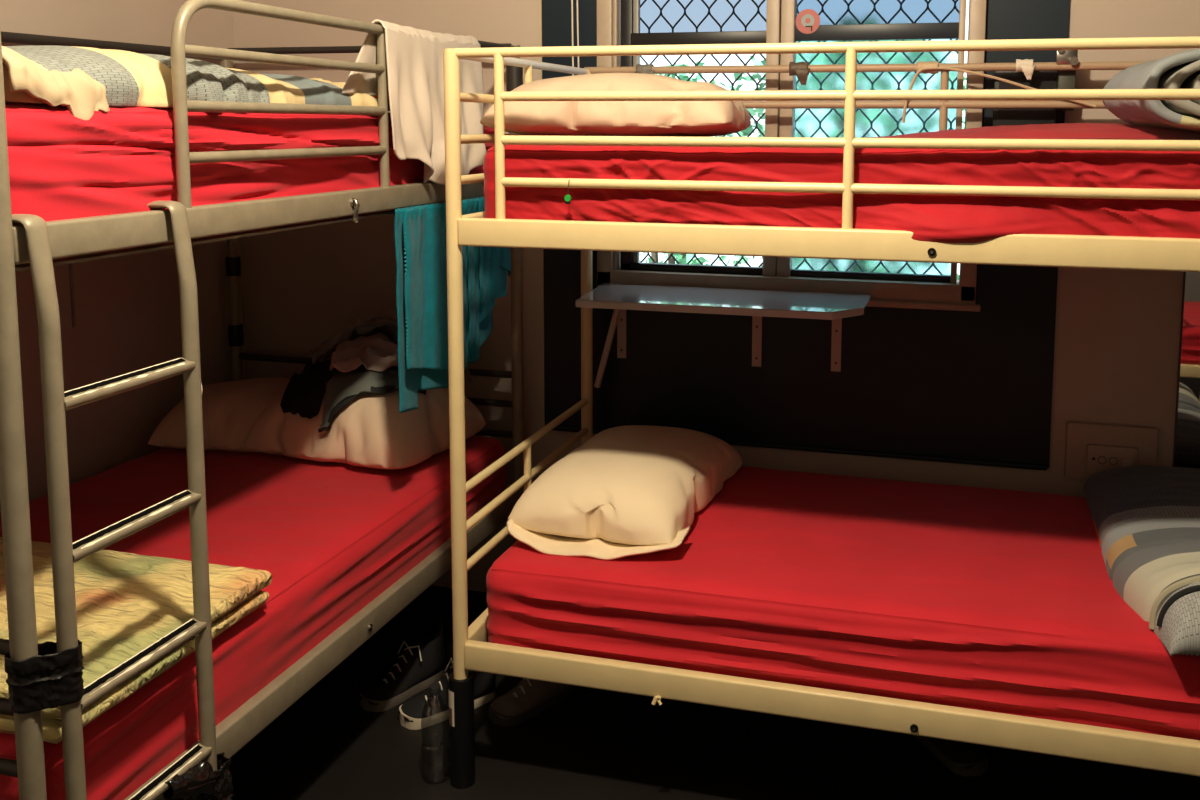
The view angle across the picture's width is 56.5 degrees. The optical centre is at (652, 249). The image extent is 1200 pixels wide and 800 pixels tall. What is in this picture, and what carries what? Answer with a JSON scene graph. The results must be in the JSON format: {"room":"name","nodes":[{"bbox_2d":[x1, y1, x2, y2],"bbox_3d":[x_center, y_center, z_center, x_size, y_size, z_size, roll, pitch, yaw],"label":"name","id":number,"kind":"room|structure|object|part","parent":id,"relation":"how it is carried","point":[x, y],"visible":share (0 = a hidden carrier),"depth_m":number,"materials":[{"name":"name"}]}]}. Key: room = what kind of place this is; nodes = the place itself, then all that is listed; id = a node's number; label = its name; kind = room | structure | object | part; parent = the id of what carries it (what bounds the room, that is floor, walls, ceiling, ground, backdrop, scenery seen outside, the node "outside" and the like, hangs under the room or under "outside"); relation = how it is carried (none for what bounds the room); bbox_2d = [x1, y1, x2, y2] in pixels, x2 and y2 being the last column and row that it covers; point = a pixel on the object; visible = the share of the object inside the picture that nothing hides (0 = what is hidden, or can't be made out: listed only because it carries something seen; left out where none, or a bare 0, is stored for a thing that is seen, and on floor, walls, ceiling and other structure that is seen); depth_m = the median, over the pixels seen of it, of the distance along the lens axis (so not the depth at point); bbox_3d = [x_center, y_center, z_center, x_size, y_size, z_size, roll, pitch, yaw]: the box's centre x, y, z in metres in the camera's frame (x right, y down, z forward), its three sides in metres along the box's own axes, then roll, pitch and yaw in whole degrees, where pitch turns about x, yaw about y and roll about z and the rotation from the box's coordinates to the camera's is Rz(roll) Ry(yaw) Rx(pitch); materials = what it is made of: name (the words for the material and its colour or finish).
{"room":"dormitory","nodes":[
{"label":"dormitory","id":0,"kind":"room"},
{"bbox_2d":[0,0,245,512],"bbox_3d":[-2.137,-0.115,1.728,0.100,3.050,4.850,2,7,15],"label":"wall","id":1,"kind":"structure","parent":0,"point":[128,316],"depth_m":3.41,"materials":[{"name":"paint"}]},
{"bbox_2d":[69,264,75,327],"bbox_3d":[-1.676,0.037,3.215,0.004,0.380,0.010,2,7,15],"label":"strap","id":2,"kind":"object","parent":1,"relation":"hanging from","point":[70,265],"visible":0.44,"depth_m":3.22,"materials":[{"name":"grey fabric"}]},
{"bbox_2d":[229,585,1199,799],"bbox_3d":[0.667,1.548,1.127,5.735,0.100,4.850,2,7,15],"label":"floor","id":3,"kind":"structure","parent":0,"point":[592,744],"depth_m":2.86,"materials":[{"name":"plastic"}]},
{"bbox_2d":[0,0,523,799],"bbox_3d":[-1.208,0.364,2.805,1.116,1.864,2.034,2,7,15],"label":"bunk bed","id":4,"kind":"object","parent":3,"relation":"on","point":[76,240],"visible":0.58,"depth_m":2.23,"materials":[{"name":"beige metal"}]},
{"bbox_3d":[-0.971,0.520,1.714,0.038,1.800,0.038,2,7,15],"label":"post","id":5,"kind":"part","parent":4,"relation":"part of","materials":[{"name":"beige metal"}]},
{"bbox_2d":[4,640,83,713],"bbox_3d":[-0.948,0.666,1.742,0.108,0.092,0.052,-3,7,-28],"label":"wrap","id":6,"kind":"object","parent":4,"relation":"attached to","point":[49,678],"visible":0.92,"depth_m":1.73,"materials":[{"name":"black fabric"}]},
{"bbox_3d":[-1.719,-0.548,2.843,0.028,0.041,1.989,2,7,15],"label":"wall rail","id":7,"kind":"part","parent":4,"relation":"part of","materials":[{"name":"grey metal"}]},
{"bbox_2d":[12,201,216,799],"bbox_3d":[-0.905,0.652,1.917,0.092,1.453,0.359,2,7,15],"label":"ladder","id":8,"kind":"object","parent":4,"relation":"attached to","point":[64,553],"visible":0.96,"depth_m":1.85,"materials":[{"name":"beige metal"}]},
{"bbox_3d":[-0.948,0.669,1.764,0.091,1.453,0.041,2,7,15],"label":"rail","id":9,"kind":"part","parent":8,"relation":"part of","materials":[{"name":"beige metal"}]},
{"bbox_3d":[-0.863,0.635,2.069,0.091,1.453,0.041,2,7,15],"label":"rail","id":10,"kind":"part","parent":8,"relation":"part of","materials":[{"name":"beige metal"}]},
{"bbox_2d":[162,752,233,799],"bbox_3d":[-0.850,1.012,2.063,0.088,0.172,0.174,2,7,15],"label":"plastic bag","id":11,"kind":"object","parent":8,"relation":"attached to","point":[199,782],"visible":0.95,"depth_m":2.04,"materials":[{"name":"black plastic"}]},
{"bbox_3d":[-1.456,0.244,3.896,0.038,1.858,0.038,2,7,15],"label":"post","id":12,"kind":"part","parent":4,"relation":"part of","materials":[{"name":"grey metal"}]},
{"bbox_3d":[-0.702,-0.110,2.607,0.030,0.058,1.957,2,7,15],"label":"rail","id":13,"kind":"part","parent":4,"relation":"part of","materials":[{"name":"grey metal"}]},
{"bbox_2d":[5,103,494,224],"bbox_3d":[-1.208,-0.228,2.736,1.050,0.236,1.955,2,7,15],"label":"mattress","id":14,"kind":"object","parent":4,"relation":"on","point":[62,165],"visible":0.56,"depth_m":2.01,"materials":[{"name":"red fabric"}]},
{"bbox_2d":[2,45,389,119],"bbox_3d":[-1.013,-0.331,2.346,0.461,0.150,1.266,2,7,15],"label":"duvet","id":15,"kind":"object","parent":14,"relation":"on","point":[84,80],"visible":0.74,"depth_m":1.97,"materials":[{"name":"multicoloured fabric"}]},
{"bbox_2d":[310,78,388,101],"bbox_3d":[-0.890,-0.399,2.869,0.440,0.088,0.304,2,7,15],"label":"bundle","id":16,"kind":"object","parent":15,"relation":"on","point":[318,79],"visible":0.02,"depth_m":2.87,"materials":[{"name":"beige fabric"}]},
{"bbox_2d":[0,436,506,799],"bbox_3d":[-1.214,0.800,2.852,1.040,0.234,1.951,2,7,15],"label":"mattress","id":17,"kind":"object","parent":4,"relation":"on","point":[331,537],"visible":0.4,"depth_m":2.75,"materials":[{"name":"red fabric"}]},
{"bbox_2d":[0,537,271,743],"bbox_3d":[-1.245,0.719,2.174,0.772,0.088,0.580,2,7,15],"label":"quilt","id":18,"kind":"object","parent":17,"relation":"on","point":[126,602],"visible":0.64,"depth_m":2.17,"materials":[{"name":"beige fabric"}]},
{"bbox_2d":[148,377,289,452],"bbox_3d":[-1.271,0.519,3.575,0.502,0.194,0.457,1,6,6],"label":"pillow","id":19,"kind":"object","parent":17,"relation":"on","point":[230,409],"visible":0.44,"depth_m":3.41,"materials":[{"name":"fabric"}]},
{"bbox_2d":[243,388,485,469],"bbox_3d":[-0.881,0.500,3.474,0.575,0.259,0.512,3,7,21],"label":"pillow","id":20,"kind":"object","parent":17,"relation":"on","point":[370,431],"visible":0.63,"depth_m":3.27,"materials":[{"name":"white fabric"}]},
{"bbox_2d":[280,358,335,418],"bbox_3d":[-1.030,0.407,3.407,0.187,0.140,0.300,2,7,15],"label":"garment","id":21,"kind":"object","parent":20,"relation":"on","point":[304,393],"visible":0.8,"depth_m":3.32,"materials":[{"name":"black fabric"}]},
{"bbox_2d":[330,333,397,371],"bbox_3d":[-0.852,0.351,3.477,0.408,0.150,0.332,2,7,15],"label":"shirt","id":22,"kind":"object","parent":20,"relation":"on","point":[377,352],"visible":0.64,"depth_m":3.42,"materials":[{"name":"beige fabric"}]},
{"bbox_2d":[318,364,426,432],"bbox_3d":[-0.809,0.432,3.389,0.349,0.166,0.307,0,6,-5],"label":"shorts","id":23,"kind":"object","parent":20,"relation":"on","point":[342,388],"visible":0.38,"depth_m":3.29,"materials":[{"name":"grey fabric"}]},
{"bbox_3d":[-0.820,0.464,3.274,0.312,0.128,0.019,-2,7,-17],"label":"hem trim","id":24,"kind":"part","parent":23,"relation":"part of","materials":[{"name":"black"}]},
{"bbox_2d":[309,308,473,384],"bbox_3d":[-0.855,0.311,3.608,0.557,0.261,0.213,2,7,15],"label":"clothing","id":25,"kind":"object","parent":20,"relation":"on","point":[386,323],"visible":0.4,"depth_m":3.58,"materials":[{"name":"grey fabric"}]},
{"bbox_3d":[-0.706,0.918,2.723,0.030,0.070,1.957,2,7,15],"label":"rail","id":26,"kind":"part","parent":4,"relation":"part of","materials":[{"name":"beige metal"}]},
{"bbox_2d":[341,19,485,184],"bbox_3d":[-0.593,-0.376,2.928,0.118,0.413,0.671,2,7,15],"label":"bath towel","id":27,"kind":"object","parent":4,"relation":"hanging from","point":[414,57],"visible":0.75,"depth_m":2.85,"materials":[{"name":"white fabric"}]},
{"bbox_2d":[394,197,510,412],"bbox_3d":[-0.536,0.131,3.100,0.062,0.534,0.670,2,7,17],"label":"bath towel","id":28,"kind":"object","parent":4,"relation":"hanging from","point":[420,231],"visible":0.63,"depth_m":2.94,"materials":[{"name":"teal fabric"}]},
{"bbox_3d":[-0.546,-0.582,3.113,0.023,0.033,0.837,2,7,15],"label":"rail","id":29,"kind":"part","parent":4,"relation":"part of","materials":[{"name":"grey metal"}]},
{"bbox_3d":[-0.438,0.280,3.615,0.038,1.858,0.038,2,7,15],"label":"post","id":30,"kind":"part","parent":4,"relation":"part of","materials":[{"name":"beige metal"}]},
{"bbox_2d":[359,610,445,711],"bbox_3d":[-0.708,1.167,3.185,0.105,0.188,0.285,5,8,38],"label":"sneaker","id":31,"kind":"object","parent":3,"relation":"on","point":[422,664],"visible":1,"depth_m":3.17,"materials":[{"name":"grey fabric"}]},
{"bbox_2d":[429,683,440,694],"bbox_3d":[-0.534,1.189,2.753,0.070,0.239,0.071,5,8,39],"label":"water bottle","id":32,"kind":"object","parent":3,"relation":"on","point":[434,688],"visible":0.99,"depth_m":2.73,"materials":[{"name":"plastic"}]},
{"bbox_2d":[398,658,495,729],"bbox_3d":[-0.561,1.179,3.079,0.285,0.188,0.106,-4,8,-35],"label":"sneaker","id":33,"kind":"object","parent":3,"relation":"on","point":[425,710],"visible":0.45,"depth_m":3.04,"materials":[{"name":"black fabric"}]},
{"bbox_2d":[489,678,574,726],"bbox_3d":[-0.328,1.177,3.107,0.105,0.188,0.285,6,9,44],"label":"shoe","id":34,"kind":"object","parent":3,"relation":"on","point":[528,698],"visible":0.59,"depth_m":3.06,"materials":[{"name":"brown leather"}]},
{"bbox_2d":[443,36,1199,788],"bbox_3d":[0.635,0.385,2.827,2.079,1.832,1.002,2,7,15],"label":"bunk bed","id":35,"kind":"object","parent":3,"relation":"on","point":[472,650],"visible":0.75,"depth_m":2.45,"materials":[{"name":"beige metal"}]},
{"bbox_3d":[-0.463,0.426,2.650,0.037,1.782,0.037,2,7,15],"label":"post","id":36,"kind":"part","parent":35,"relation":"part of","materials":[{"name":"beige metal"}]},
{"bbox_3d":[-0.334,-0.094,3.053,0.030,0.064,0.918,2,7,15],"label":"rail","id":37,"kind":"part","parent":35,"relation":"part of","materials":[{"name":"beige metal"}]},
{"bbox_3d":[-0.338,0.930,3.167,0.030,0.066,0.918,2,7,15],"label":"rail","id":38,"kind":"part","parent":35,"relation":"part of","materials":[{"name":"beige metal"}]},
{"bbox_2d":[564,179,570,203],"bbox_3d":[-0.187,-0.130,2.493,0.015,0.055,0.012,2,7,15],"label":"tag","id":39,"kind":"object","parent":35,"relation":"hanging from","point":[567,197],"visible":1,"depth_m":2.49,"materials":[{"name":"green plastic"}]},
{"bbox_3d":[-0.208,0.325,3.560,0.037,1.782,0.037,2,7,15],"label":"post","id":40,"kind":"part","parent":35,"relation":"part of","materials":[{"name":"beige metal"}]},
{"bbox_2d":[636,64,654,73],"bbox_3d":[-0.017,-0.530,3.411,0.060,0.075,0.039,2,7,15],"label":"wrap","id":41,"kind":"object","parent":35,"relation":"attached to","point":[646,69],"visible":0.46,"depth_m":3.40,"materials":[{"name":"beige fabric"}]},
{"bbox_2d":[789,62,809,84],"bbox_3d":[0.437,-0.519,3.286,0.062,0.070,0.043,2,7,15],"label":"wrap","id":42,"kind":"object","parent":35,"relation":"attached to","point":[801,70],"visible":1,"depth_m":3.27,"materials":[{"name":"brown fabric"}]},
{"bbox_3d":[0.515,-0.009,2.324,1.998,0.064,0.030,2,7,15],"label":"rail","id":43,"kind":"part","parent":35,"relation":"part of","materials":[{"name":"beige metal"}]},
{"bbox_3d":[0.511,1.015,2.439,1.998,0.066,0.030,2,7,15],"label":"rail","id":44,"kind":"part","parent":35,"relation":"part of","materials":[{"name":"beige metal"}]},
{"bbox_2d":[483,123,1199,242],"bbox_3d":[0.642,-0.181,2.750,1.945,0.278,0.985,2,7,15],"label":"mattress","id":45,"kind":"object","parent":35,"relation":"on","point":[930,218],"visible":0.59,"depth_m":2.37,"materials":[{"name":"red fabric"}]},
{"bbox_2d":[480,73,750,136],"bbox_3d":[-0.072,-0.373,2.896,0.633,0.171,0.493,2,7,12],"label":"pillow","id":46,"kind":"object","parent":45,"relation":"on","point":[534,118],"visible":0.72,"depth_m":2.70,"materials":[{"name":"white fabric"}]},
{"bbox_2d":[1102,48,1199,131],"bbox_3d":[1.235,-0.336,2.418,0.428,0.200,0.524,2,7,15],"label":"duvet","id":47,"kind":"object","parent":45,"relation":"on","point":[1181,70],"visible":0.72,"depth_m":2.26,"materials":[{"name":"grey fabric"}]},
{"bbox_2d":[486,466,1199,739],"bbox_3d":[0.640,0.849,2.882,1.946,0.263,0.941,2,7,15],"label":"mattress","id":48,"kind":"object","parent":35,"relation":"on","point":[978,598],"visible":0.7,"depth_m":2.58,"materials":[{"name":"red fabric"}]},
{"bbox_2d":[507,425,741,559],"bbox_3d":[-0.054,0.626,3.082,0.482,0.177,0.781,2,7,15],"label":"pillow","id":49,"kind":"object","parent":48,"relation":"on","point":[638,489],"visible":1,"depth_m":2.83,"materials":[{"name":"white fabric"}]},
{"bbox_2d":[1083,466,1199,656],"bbox_3d":[1.345,0.692,2.651,0.504,0.157,0.991,2,7,15],"label":"duvet","id":50,"kind":"object","parent":48,"relation":"on","point":[1146,519],"visible":1,"depth_m":2.61,"materials":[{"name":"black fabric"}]},
{"bbox_2d":[917,61,938,73],"bbox_3d":[0.788,-0.521,3.187,0.060,0.037,0.038,2,7,15],"label":"wrap","id":51,"kind":"object","parent":35,"relation":"attached to","point":[920,64],"visible":0.88,"depth_m":3.18,"materials":[{"name":"beige fabric"}]},
{"bbox_2d":[902,66,1095,122],"bbox_3d":[0.968,-0.435,3.123,0.519,0.159,0.008,2,7,15],"label":"cable","id":52,"kind":"object","parent":35,"relation":"attached to","point":[935,67],"visible":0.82,"depth_m":3.13,"materials":[{"name":"beige plastic"}]},
{"bbox_2d":[1016,59,1034,79],"bbox_3d":[1.043,-0.503,3.117,0.050,0.059,0.038,2,7,15],"label":"wrap","id":53,"kind":"object","parent":35,"relation":"attached to","point":[1026,66],"visible":1,"depth_m":3.10,"materials":[{"name":"white fabric"}]},
{"bbox_2d":[913,735,987,776],"bbox_3d":[0.761,1.204,2.903,0.105,0.188,0.285,-2,7,-22],"label":"shoe","id":54,"kind":"object","parent":3,"relation":"on","point":[964,759],"visible":0.29,"depth_m":2.81,"materials":[{"name":"grey plastic"}]},
{"bbox_2d":[232,0,1199,591],"bbox_3d":[1.311,-0.269,3.225,5.735,3.050,0.100,2,7,15],"label":"wall","id":55,"kind":"structure","parent":0,"point":[1117,331],"depth_m":3.63,"materials":[{"name":"paint"}]},
{"bbox_2d":[538,0,544,427],"bbox_3d":[-0.358,-0.609,3.595,0.010,2.430,0.014,2,7,15],"label":"trim","id":56,"kind":"structure","parent":55,"relation":"attached to","point":[539,1],"depth_m":3.68,"materials":[{"name":"beige wood"}]},
{"bbox_2d":[597,0,986,311],"bbox_3d":[0.409,-0.351,3.432,1.188,1.020,0.130,2,7,15],"label":"window","id":57,"kind":"structure","parent":55,"relation":"in","point":[891,284],"depth_m":3.37,"materials":[{"name":"paint"}]},
{"bbox_3d":[0.129,-0.379,3.507,0.470,0.905,0.030,2,7,15],"label":"sash frame","id":58,"kind":"part","parent":57,"relation":"part of","materials":[{"name":"black"}]},
{"bbox_2d":[640,0,766,266],"bbox_3d":[0.158,-0.390,3.540,0.435,0.894,0.007,2,7,15],"label":"security grille","id":59,"kind":"object","parent":57,"relation":"attached to","point":[733,12],"depth_m":3.51,"materials":[{"name":"black metal"}]},
{"bbox_2d":[796,9,819,33],"bbox_3d":[0.470,-0.689,3.364,0.074,0.074,0.002,2,7,15],"label":"window sticker","id":60,"kind":"object","parent":57,"relation":"attached to","point":[807,20],"visible":1,"depth_m":3.37,"materials":[{"name":"red"}]},
{"bbox_3d":[0.667,-0.279,3.371,0.482,0.701,0.003,2,7,15],"label":"pane","id":61,"kind":"part","parent":57,"relation":"part of","materials":[{"name":"blue glass"}]},
{"bbox_3d":[0.669,-0.741,3.319,0.482,0.138,0.003,2,7,15],"label":"pane","id":62,"kind":"part","parent":57,"relation":"part of","materials":[{"name":"blue glass"}]},
{"bbox_3d":[0.682,-0.359,3.352,0.520,0.905,0.035,2,7,15],"label":"sash frame","id":63,"kind":"part","parent":57,"relation":"part of","materials":[{"name":"grey"}]},
{"bbox_2d":[552,426,1046,470],"bbox_3d":[0.409,0.619,3.512,1.575,0.018,0.017,2,7,15],"label":"trim","id":64,"kind":"structure","parent":55,"relation":"attached to","point":[557,428],"depth_m":3.43,"materials":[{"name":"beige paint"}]},
{"bbox_2d":[542,0,1069,467],"bbox_3d":[0.414,-0.585,3.384,1.592,2.425,0.010,2,7,15],"label":"wall panel","id":65,"kind":"object","parent":55,"relation":"attached to","point":[946,383],"visible":0.69,"depth_m":3.44,"materials":[{"name":"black paint"}]},
{"bbox_2d":[571,0,578,75],"bbox_3d":[-0.241,-0.811,3.516,0.031,0.850,0.006,2,7,15],"label":"blind cord","id":66,"kind":"object","parent":65,"relation":"hanging from","point":[571,0],"visible":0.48,"depth_m":3.53,"materials":[{"name":"beige fabric"}]},
{"bbox_2d":[576,283,871,387],"bbox_3d":[0.207,0.300,3.360,0.865,0.334,0.334,2,7,15],"label":"shelf","id":67,"kind":"object","parent":65,"relation":"attached to","point":[755,303],"visible":1,"depth_m":3.31,"materials":[{"name":"grey laminate"}]},
{"bbox_2d":[992,70,1075,125],"bbox_3d":[1.085,-0.433,3.173,0.217,0.185,0.064,2,7,15],"label":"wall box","id":68,"kind":"object","parent":65,"relation":"attached to","point":[1061,79],"visible":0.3,"depth_m":3.17,"materials":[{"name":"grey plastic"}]},
{"bbox_2d":[1064,421,1157,479],"bbox_3d":[1.328,0.584,3.238,0.247,0.173,0.047,2,7,15],"label":"wall outlet","id":69,"kind":"object","parent":55,"relation":"attached to","point":[1091,448],"visible":0.91,"depth_m":3.22,"materials":[{"name":"beige plastic"}]},
{"bbox_2d":[1098,456,1117,464],"bbox_3d":[1.316,0.609,3.223,0.054,0.024,0.002,2,7,15],"label":"socket","id":70,"kind":"object","parent":69,"relation":"attached to","point":[1102,460],"depth_m":3.22,"materials":[{"name":"brown plastic"}]},
{"bbox_3d":[1.330,0.608,3.228,0.136,0.082,0.018,2,7,15],"label":"plate","id":71,"kind":"part","parent":69,"relation":"part of","materials":[{"name":"beige plastic"}]},
{"bbox_2d":[1172,272,1199,468],"bbox_3d":[1.793,0.207,3.084,0.606,0.970,0.012,2,7,15],"label":"wall mirror","id":72,"kind":"object","parent":55,"relation":"attached to","point":[1186,449],"visible":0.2,"depth_m":3.17,"materials":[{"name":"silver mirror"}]},
{"label":"outside","id":73,"kind":"structure","parent":0,"visible":0},
{"bbox_3d":[1.867,1.844,7.508,14.000,0.100,7.750,2,7,15],"label":"ground","id":74,"kind":"structure","parent":73,"visible":0},
{"bbox_2d":[639,60,759,265],"bbox_3d":[0.131,0.390,6.542,1.094,2.995,0.872,2,7,15],"label":"shrub","id":75,"kind":"object","parent":74,"relation":"on","point":[681,258],"visible":0.02,"depth_m":6.40,"materials":[{"name":"green plant"}]},
{"bbox_3d":[0.222,0.509,6.553,0.622,2.756,0.197,0,6,1],"label":"stem","id":76,"kind":"part","parent":75,"relation":"part of","materials":[{"name":"brown plant"}]},
{"bbox_2d":[640,51,966,274],"bbox_3d":[1.666,0.207,7.513,7.500,3.150,0.100,2,7,15],"label":"wall","id":77,"kind":"structure","parent":74,"relation":"on","point":[732,60],"depth_m":7.66,"materials":[{"name":"white paint"}]},
{"bbox_2d":[718,55,966,279],"bbox_3d":[0.984,0.420,5.575,1.771,3.158,1.081,2,7,15],"label":"shrub","id":78,"kind":"object","parent":74,"relation":"on","point":[746,132],"visible":0.02,"depth_m":5.43,"materials":[{"name":"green plant"}]}
]}

